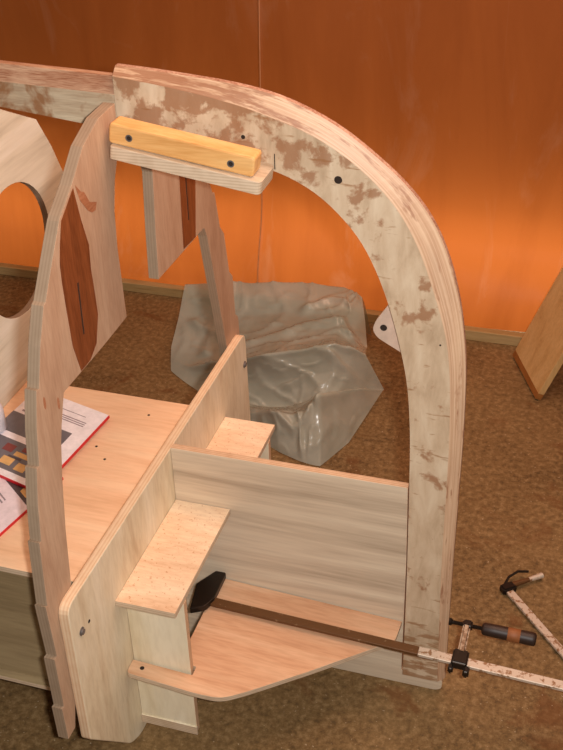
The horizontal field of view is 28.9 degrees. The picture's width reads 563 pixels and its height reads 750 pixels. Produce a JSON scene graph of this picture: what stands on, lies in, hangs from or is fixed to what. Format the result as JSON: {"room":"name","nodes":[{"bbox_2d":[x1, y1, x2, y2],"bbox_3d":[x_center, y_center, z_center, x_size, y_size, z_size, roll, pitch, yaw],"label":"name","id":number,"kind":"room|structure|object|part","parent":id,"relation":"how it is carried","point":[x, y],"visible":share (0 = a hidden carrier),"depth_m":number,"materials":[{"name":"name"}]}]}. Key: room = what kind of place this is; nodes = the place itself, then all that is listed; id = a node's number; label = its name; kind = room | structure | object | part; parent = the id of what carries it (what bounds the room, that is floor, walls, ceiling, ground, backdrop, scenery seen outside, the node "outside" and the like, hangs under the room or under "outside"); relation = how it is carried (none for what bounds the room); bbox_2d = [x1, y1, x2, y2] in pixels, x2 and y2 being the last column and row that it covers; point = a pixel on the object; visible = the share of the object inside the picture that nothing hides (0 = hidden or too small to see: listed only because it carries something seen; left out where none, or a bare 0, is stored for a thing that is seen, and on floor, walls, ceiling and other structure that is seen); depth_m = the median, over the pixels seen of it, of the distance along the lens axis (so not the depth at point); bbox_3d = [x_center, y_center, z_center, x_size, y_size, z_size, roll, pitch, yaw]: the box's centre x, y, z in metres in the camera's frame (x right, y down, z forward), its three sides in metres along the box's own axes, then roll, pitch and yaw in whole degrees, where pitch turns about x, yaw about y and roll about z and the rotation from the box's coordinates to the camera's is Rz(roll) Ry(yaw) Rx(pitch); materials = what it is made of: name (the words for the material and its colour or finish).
{"room":"woodworking workshop","nodes":[
{"label":"woodworking workshop","id":0,"kind":"room"},
{"bbox_2d":[0,274,562,749],"bbox_3d":[-0.353,0.887,2.499,8.000,0.001,6.400,8,35,15],"label":"floor","id":1,"kind":"structure","parent":0,"point":[510,515],"depth_m":2.92,"materials":[{"name":"carpet"}]},
{"bbox_2d":[0,382,188,690],"bbox_3d":[-1.044,0.372,2.808,1.576,0.560,0.645,8,35,15],"label":"bench","id":2,"kind":"object","parent":1,"relation":"on","point":[98,481],"visible":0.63,"depth_m":2.44,"materials":[{"name":"beige wood"}]},
{"bbox_3d":[-1.146,0.445,2.520,1.552,0.329,0.015,8,35,15],"label":"panel","id":3,"kind":"part","parent":2,"relation":"part of","materials":[{"name":"beige wood"}]},
{"bbox_2d":[0,109,62,406],"bbox_3d":[-0.743,-0.203,2.417,0.018,0.812,1.340,8,35,15],"label":"bulkhead","id":4,"kind":"object","parent":2,"relation":"on","point":[27,157],"visible":0.61,"depth_m":2.71,"materials":[{"name":"brown wood"}]},
{"bbox_2d":[0,477,63,535],"bbox_3d":[-0.608,0.242,2.465,0.190,0.008,0.310,16,37,25],"label":"booklet","id":5,"kind":"object","parent":2,"relation":"on","point":[13,507],"visible":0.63,"depth_m":2.40,"materials":[{"name":"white paper"}]},
{"bbox_2d":[6,480,25,503],"bbox_3d":[-0.592,0.217,2.496,0.090,0.001,0.241,-23,39,-29],"label":"photo","id":6,"kind":"object","parent":5,"relation":"on","point":[15,494],"depth_m":2.42},
{"bbox_2d":[0,398,109,488],"bbox_3d":[-0.577,0.148,2.591,0.232,0.009,0.349,12,36,20],"label":"booklet","id":7,"kind":"object","parent":5,"relation":"on","point":[80,422],"visible":0.48,"depth_m":2.59,"materials":[{"name":"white paper"}]},
{"bbox_2d":[0,403,6,433],"bbox_3d":[-0.692,0.085,2.586,0.068,0.108,0.068,8,35,15],"label":"plastic bottle","id":8,"kind":"object","parent":7,"relation":"on","point":[3,425],"visible":1,"depth_m":2.59,"materials":[{"name":"white plastic"}]},
{"bbox_2d":[0,434,26,477],"bbox_3d":[-0.630,0.184,2.533,0.206,0.001,0.094,18,38,27],"label":"photo","id":9,"kind":"object","parent":7,"relation":"on","point":[13,452],"depth_m":2.53},
{"bbox_2d":[5,410,71,444],"bbox_3d":[-0.590,0.131,2.611,0.202,0.001,0.069,18,38,27],"label":"photo","id":10,"kind":"object","parent":7,"relation":"on","point":[15,421],"depth_m":2.61},
{"bbox_2d":[59,335,250,742],"bbox_3d":[-0.249,0.415,2.657,0.028,0.607,1.060,8,35,15],"label":"board","id":11,"kind":"object","parent":1,"relation":"on","point":[96,634],"visible":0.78,"depth_m":2.35,"materials":[{"name":"brown wood"}]},
{"bbox_2d":[24,102,239,738],"bbox_3d":[-0.292,-0.041,2.356,0.024,1.145,1.131,8,35,15],"label":"frame","id":12,"kind":"object","parent":11,"relation":"attached to","point":[78,304],"visible":0.8,"depth_m":2.01,"materials":[{"name":"brown wood"}]},
{"bbox_2d":[128,579,401,700],"bbox_3d":[-0.032,0.622,2.484,0.548,0.044,0.346,8,35,15],"label":"shelf","id":13,"kind":"object","parent":11,"relation":"attached to","point":[235,655],"visible":0.89,"depth_m":2.48,"materials":[{"name":"brown wood"}]},
{"bbox_2d":[115,500,230,734],"bbox_3d":[-0.226,0.571,2.527,0.138,0.429,0.342,8,35,15],"label":"wooden step","id":14,"kind":"structure","parent":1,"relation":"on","point":[154,596],"depth_m":2.41,"materials":[{"name":"brown wood"}]},
{"bbox_3d":[-0.262,0.638,2.435,0.136,0.408,0.016,8,35,15],"label":"panel","id":15,"kind":"part","parent":14,"relation":"part of","materials":[{"name":"brown wood"}]},
{"bbox_3d":[-0.234,0.398,2.414,0.135,0.015,0.342,8,35,15],"label":"plate","id":16,"kind":"part","parent":14,"relation":"part of","materials":[{"name":"brown wood"}]},
{"bbox_2d":[0,263,382,322],"bbox_3d":[-0.839,-0.393,4.434,2.900,0.038,0.034,8,35,15],"label":"batten","id":17,"kind":"object","parent":1,"relation":"on","point":[171,290],"visible":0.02,"depth_m":4.34,"materials":[{"name":"beige wood"}]},
{"bbox_2d":[206,417,274,459],"bbox_3d":[-0.122,0.383,2.808,0.138,0.429,0.324,8,35,15],"label":"box","id":18,"kind":"object","parent":1,"relation":"on","point":[235,436],"visible":0.27,"depth_m":2.76,"materials":[{"name":"brown wood"}]},
{"bbox_3d":[-0.090,0.328,2.898,0.136,0.408,0.016,8,35,15],"label":"panel","id":19,"kind":"part","parent":18,"relation":"part of","materials":[{"name":"brown wood"}]},
{"bbox_2d":[171,281,383,465],"bbox_3d":[-0.058,-0.103,3.732,0.840,0.273,0.857,8,35,15],"label":"plastic bag","id":20,"kind":"object","parent":1,"relation":"on","point":[311,376],"visible":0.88,"depth_m":3.63,"materials":[{"name":"clear plastic"}]},
{"bbox_2d":[0,0,562,331],"bbox_3d":[0.246,-1.347,3.489,6.800,2.600,0.134,8,35,15],"label":"wall","id":21,"kind":"structure","parent":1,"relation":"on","point":[463,99],"depth_m":3.86,"materials":[{"name":"wood"}]},
{"bbox_2d":[171,443,442,688],"bbox_3d":[0.070,0.460,2.571,0.651,0.609,0.018,8,35,15],"label":"panel","id":22,"kind":"object","parent":1,"relation":"on","point":[337,538],"visible":0.76,"depth_m":2.50,"materials":[{"name":"brown wood"}]},
{"bbox_2d":[112,63,466,681],"bbox_3d":[0.045,0.075,2.321,0.688,1.436,0.047,8,35,15],"label":"curved stem","id":23,"kind":"object","parent":22,"relation":"on","point":[422,319],"visible":0.96,"depth_m":2.03,"materials":[{"name":"wood"}]},
{"bbox_2d":[0,60,116,122],"bbox_3d":[-0.909,-0.622,2.209,1.268,0.144,0.046,8,35,15],"label":"wooden beam","id":24,"kind":"structure","parent":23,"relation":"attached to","point":[71,94],"depth_m":2.06,"materials":[{"name":"brown wood"}]},
{"bbox_2d":[110,143,273,194],"bbox_3d":[-0.164,-0.391,2.004,0.292,0.068,0.086,8,35,15],"label":"plate","id":25,"kind":"object","parent":23,"relation":"attached to","point":[255,184],"visible":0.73,"depth_m":1.97,"materials":[{"name":"brown wood"}]},
{"bbox_2d":[109,116,261,175],"bbox_3d":[-0.175,-0.413,1.977,0.280,0.078,0.044,8,35,15],"label":"block","id":26,"kind":"object","parent":25,"relation":"on","point":[170,142],"visible":1,"depth_m":1.96,"materials":[{"name":"wood"}]},
{"bbox_2d":[190,571,562,691],"bbox_3d":[0.318,0.600,2.485,1.087,0.065,0.140,7,34,14],"label":"clamp","id":27,"kind":"object","parent":23,"relation":"attached to","point":[206,592],"visible":1,"depth_m":2.47,"materials":[{"name":"metal"}]},
{"bbox_3d":[0.412,0.594,2.467,0.018,0.032,0.074,8,35,15],"label":"jaw arm","id":28,"kind":"part","parent":27,"relation":"part of","materials":[{"name":"metal"}]},
{"bbox_3d":[0.513,0.585,2.468,0.122,0.032,0.031,8,35,15],"label":"handle","id":29,"kind":"part","parent":27,"relation":"part of","materials":[{"name":"black plastic"}]},
{"bbox_2d":[465,326,524,345],"bbox_3d":[1.111,-0.091,3.872,1.196,0.040,0.034,8,35,15],"label":"batten","id":30,"kind":"object","parent":1,"relation":"on","point":[471,333],"visible":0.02,"depth_m":3.95,"materials":[{"name":"beige wood"}]},
{"bbox_2d":[499,570,562,657],"bbox_3d":[0.721,0.644,2.784,0.130,0.028,0.437,-16,36,-20],"label":"clamp","id":31,"kind":"object","parent":1,"relation":"on","point":[508,588],"visible":1,"depth_m":2.86,"materials":[{"name":"metal"}]},
{"bbox_3d":[0.639,0.553,2.925,0.052,0.017,0.017,-14,35,-18],"label":"jaw arm","id":32,"kind":"part","parent":31,"relation":"part of","materials":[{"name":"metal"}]},
{"bbox_2d":[513,267,562,399],"bbox_3d":[0.952,-0.239,3.612,0.256,0.581,0.285,-5,33,-4],"label":"leaning board","id":33,"kind":"object","parent":1,"relation":"on","point":[538,355],"visible":1,"depth_m":3.69,"materials":[{"name":"beige wood"}]}
]}

